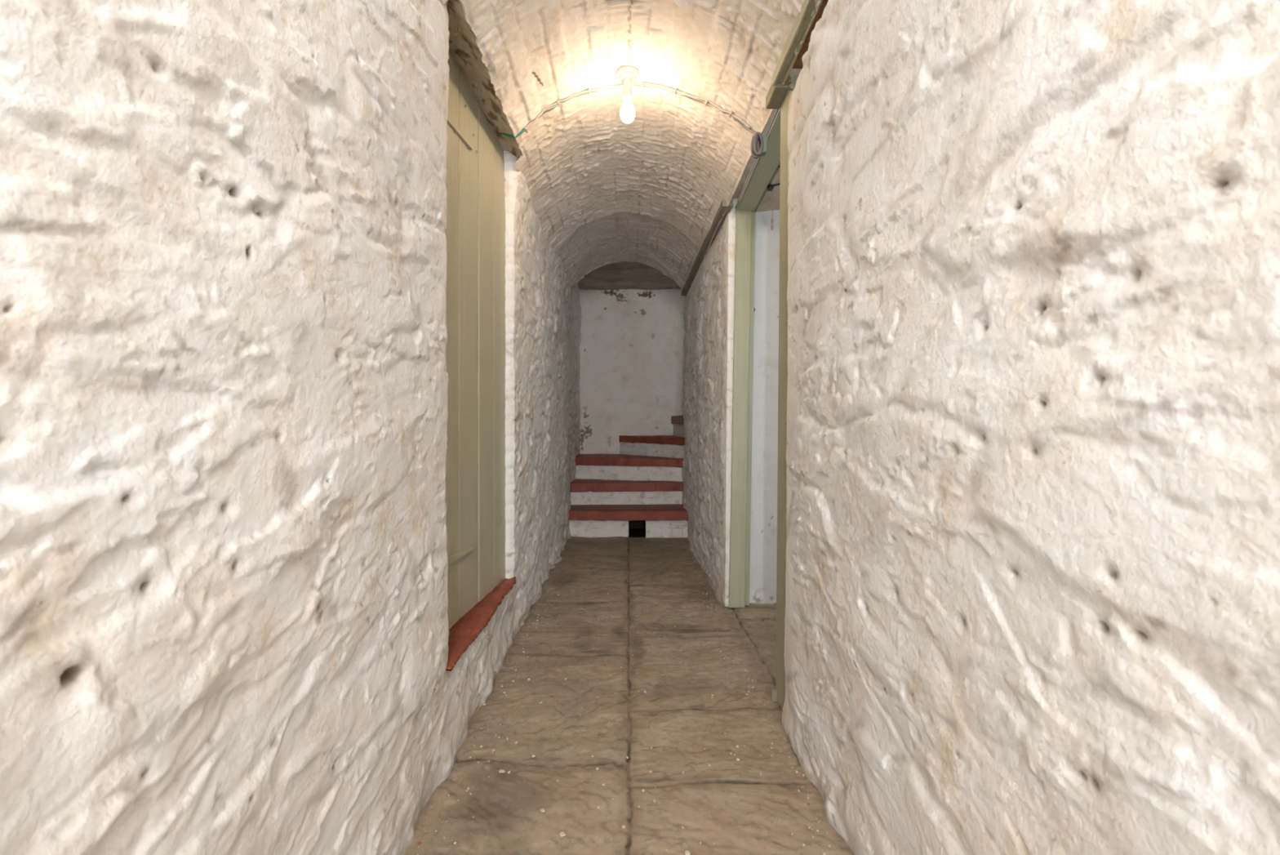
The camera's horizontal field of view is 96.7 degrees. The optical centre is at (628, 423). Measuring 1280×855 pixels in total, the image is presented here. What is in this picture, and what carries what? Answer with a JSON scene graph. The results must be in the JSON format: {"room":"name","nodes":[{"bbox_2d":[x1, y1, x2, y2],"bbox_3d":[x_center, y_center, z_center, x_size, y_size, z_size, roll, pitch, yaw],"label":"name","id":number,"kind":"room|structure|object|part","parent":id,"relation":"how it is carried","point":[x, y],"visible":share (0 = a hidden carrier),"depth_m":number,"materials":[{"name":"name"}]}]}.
{"room":"cellar corridor","nodes":[
{"label":"cellar corridor","id":0,"kind":"room"},
{"bbox_2d":[0,0,582,854],"bbox_3d":[-0.607,-0.280,2.220,0.242,2.560,8.440,0,0,0],"label":"wall","id":1,"kind":"structure","parent":0,"point":[224,625],"depth_m":0.77,"materials":[{"name":"white paint"}]},
{"bbox_2d":[445,48,506,628],"bbox_3d":[-0.625,-0.340,2.141,0.055,2.120,1.044,0,0,5],"label":"door","id":2,"kind":"structure","parent":1,"relation":"in","point":[475,230],"depth_m":2.24,"materials":[{"name":"green paint"}]},
{"bbox_2d":[445,575,515,670],"bbox_3d":[-0.585,0.741,2.162,0.145,0.063,1.013,0,0,0],"label":"door sill","id":3,"kind":"structure","parent":1,"relation":"attached to","point":[462,633],"depth_m":2.04,"materials":[{"name":"red paint"}]},
{"bbox_2d":[447,0,523,158],"bbox_3d":[-0.598,-1.301,2.054,0.272,0.193,1.215,0,0,0],"label":"beam","id":4,"kind":"structure","parent":0,"point":[463,46],"depth_m":2.05,"materials":[{"name":"brown wood"}]},
{"bbox_2d":[402,536,853,854],"bbox_3d":[0.878,1.006,1.598,3.077,0.037,7.196,0,0,0],"label":"floor","id":5,"kind":"structure","parent":0,"point":[712,802],"depth_m":1.85,"materials":[{"name":"beige stone"}]},
{"bbox_2d":[416,591,837,854],"bbox_3d":[0.003,1.001,2.352,1.037,0.028,2.097,0,0,0],"label":"flakes","id":6,"kind":"object","parent":5,"relation":"on","point":[562,833],"visible":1,"depth_m":1.69,"materials":[{"name":"paint"}]},
{"bbox_2d":[568,414,688,537],"bbox_3d":[0.245,0.469,5.708,1.615,1.122,1.451,0,0,0],"label":"staircase","id":7,"kind":"structure","parent":5,"relation":"on","point":[636,491],"depth_m":5.40,"materials":[{"name":"red paint"}]},
{"bbox_2d":[577,261,681,289],"bbox_3d":[0.560,-1.536,5.825,2.360,0.066,1.260,0,0,0],"label":"ceiling","id":8,"kind":"structure","parent":0,"point":[622,274],"depth_m":6.00,"materials":[{"name":"brown wood"}]},
{"bbox_2d":[441,0,821,289],"bbox_3d":[0.871,-1.418,1.599,3.134,0.532,7.197,0,0,0],"label":"ceiling","id":9,"kind":"structure","parent":0,"point":[650,189],"depth_m":2.45,"materials":[{"name":"paint"}]},
{"bbox_2d":[499,82,751,138],"bbox_3d":[-0.032,-1.313,2.388,1.072,0.233,0.072,0,0,6],"label":"cable","id":10,"kind":"object","parent":9,"relation":"attached to","point":[552,107],"visible":0.96,"depth_m":2.38,"materials":[{"name":"white plastic"}]},
{"bbox_2d":[616,65,639,123],"bbox_3d":[-0.002,-1.331,2.315,0.094,0.209,0.094,0,0,0],"label":"light fixture","id":11,"kind":"object","parent":9,"relation":"attached to","point":[628,75],"depth_m":2.30,"materials":[{"name":"white"}]},
{"bbox_2d":[622,78,632,100],"bbox_3d":[-0.002,-1.363,2.315,0.043,0.075,0.043,0,0,0],"label":"socket","id":12,"kind":"object","parent":11,"relation":"attached to","point":[627,83],"depth_m":2.30,"materials":[{"name":"white plastic"}]},
{"bbox_3d":[-0.002,-1.274,2.315,0.061,0.095,0.061,0,0,0],"label":"light bulb","id":13,"kind":"part","parent":11,"relation":"part of","materials":[{"name":"white glass"}]},
{"bbox_3d":[-0.002,-1.416,2.315,0.094,0.040,0.094,0,0,0],"label":"plate","id":14,"kind":"part","parent":11,"relation":"part of","materials":[{"name":"white plastic"}]},
{"bbox_2d":[770,198,773,230],"bbox_3d":[0.789,-1.191,3.120,0.018,0.257,0.017,0,0,0],"label":"pull cord","id":15,"kind":"object","parent":9,"relation":"hanging from","point":[772,219],"visible":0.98,"depth_m":3.12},
{"bbox_2d":[579,288,684,453],"bbox_3d":[0.575,-0.310,6.405,2.350,2.620,0.030,0,0,0],"label":"wall","id":16,"kind":"structure","parent":0,"point":[632,358],"depth_m":6.41,"materials":[{"name":"white paint"}]},
{"bbox_2d":[749,209,779,602],"bbox_3d":[1.500,-0.105,3.189,1.800,2.210,0.012,0,0,0],"label":"wall","id":17,"kind":"structure","parent":0,"point":[764,472],"depth_m":3.19,"materials":[{"name":"white paint"}]},
{"bbox_2d":[681,0,1279,854],"bbox_3d":[1.123,-0.300,1.731,1.255,2.600,7.461,0,0,0],"label":"wall","id":18,"kind":"structure","parent":0,"point":[1032,573],"depth_m":0.73,"materials":[{"name":"white paint"}]},
{"bbox_2d":[681,200,733,295],"bbox_3d":[0.520,-1.183,4.115,0.057,0.045,2.171,0,0,-1],"label":"trim","id":19,"kind":"structure","parent":18,"relation":"attached to","point":[723,207],"depth_m":3.61,"materials":[{"name":"brown wood"}]},
{"bbox_2d":[728,75,798,709],"bbox_3d":[0.611,-0.107,2.560,0.158,2.215,1.244,0,0,2],"label":"door frame","id":20,"kind":"structure","parent":18,"relation":"in","point":[764,169],"depth_m":3.09,"materials":[{"name":"green paint"}]},
{"bbox_3d":[0.613,-0.085,3.135,0.120,2.170,0.080,0,0,0],"label":"post","id":21,"kind":"part","parent":20,"relation":"part of","materials":[{"name":"green paint"}]},
{"bbox_2d":[742,125,766,158],"bbox_3d":[0.506,-1.149,2.293,0.105,0.162,0.066,0,0,21],"label":"cable loop","id":22,"kind":"object","parent":20,"relation":"hanging from","point":[757,137],"visible":1,"depth_m":2.27,"materials":[{"name":"grey plastic"}]},
{"bbox_2d":[767,165,780,191],"bbox_3d":[0.746,-1.172,2.675,0.142,0.053,0.259,0,0,0],"label":"cable","id":23,"kind":"object","parent":20,"relation":"attached to","point":[770,187],"visible":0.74,"depth_m":2.77,"materials":[{"name":"black plastic"}]},
{"bbox_3d":[0.579,-0.100,2.018,0.085,2.200,0.125,0,0,0],"label":"post","id":24,"kind":"part","parent":20,"relation":"part of","materials":[{"name":"green paint"}]},
{"bbox_2d":[765,0,828,109],"bbox_3d":[0.548,-1.195,0.795,0.108,0.080,2.590,0,0,0],"label":"trim","id":25,"kind":"structure","parent":18,"relation":"attached to","point":[788,60],"depth_m":1.79,"materials":[{"name":"green paint"}]},
{"bbox_3d":[0.499,-1.179,0.728,0.011,0.042,2.455,0,0,0],"label":"moulding","id":26,"kind":"part","parent":25,"relation":"part of","materials":[{"name":"green paint"}]},
{"bbox_3d":[0.566,-1.209,0.700,0.072,0.052,2.400,0,0,0],"label":"wall plate","id":27,"kind":"part","parent":25,"relation":"part of","materials":[{"name":"wood"}]}
]}

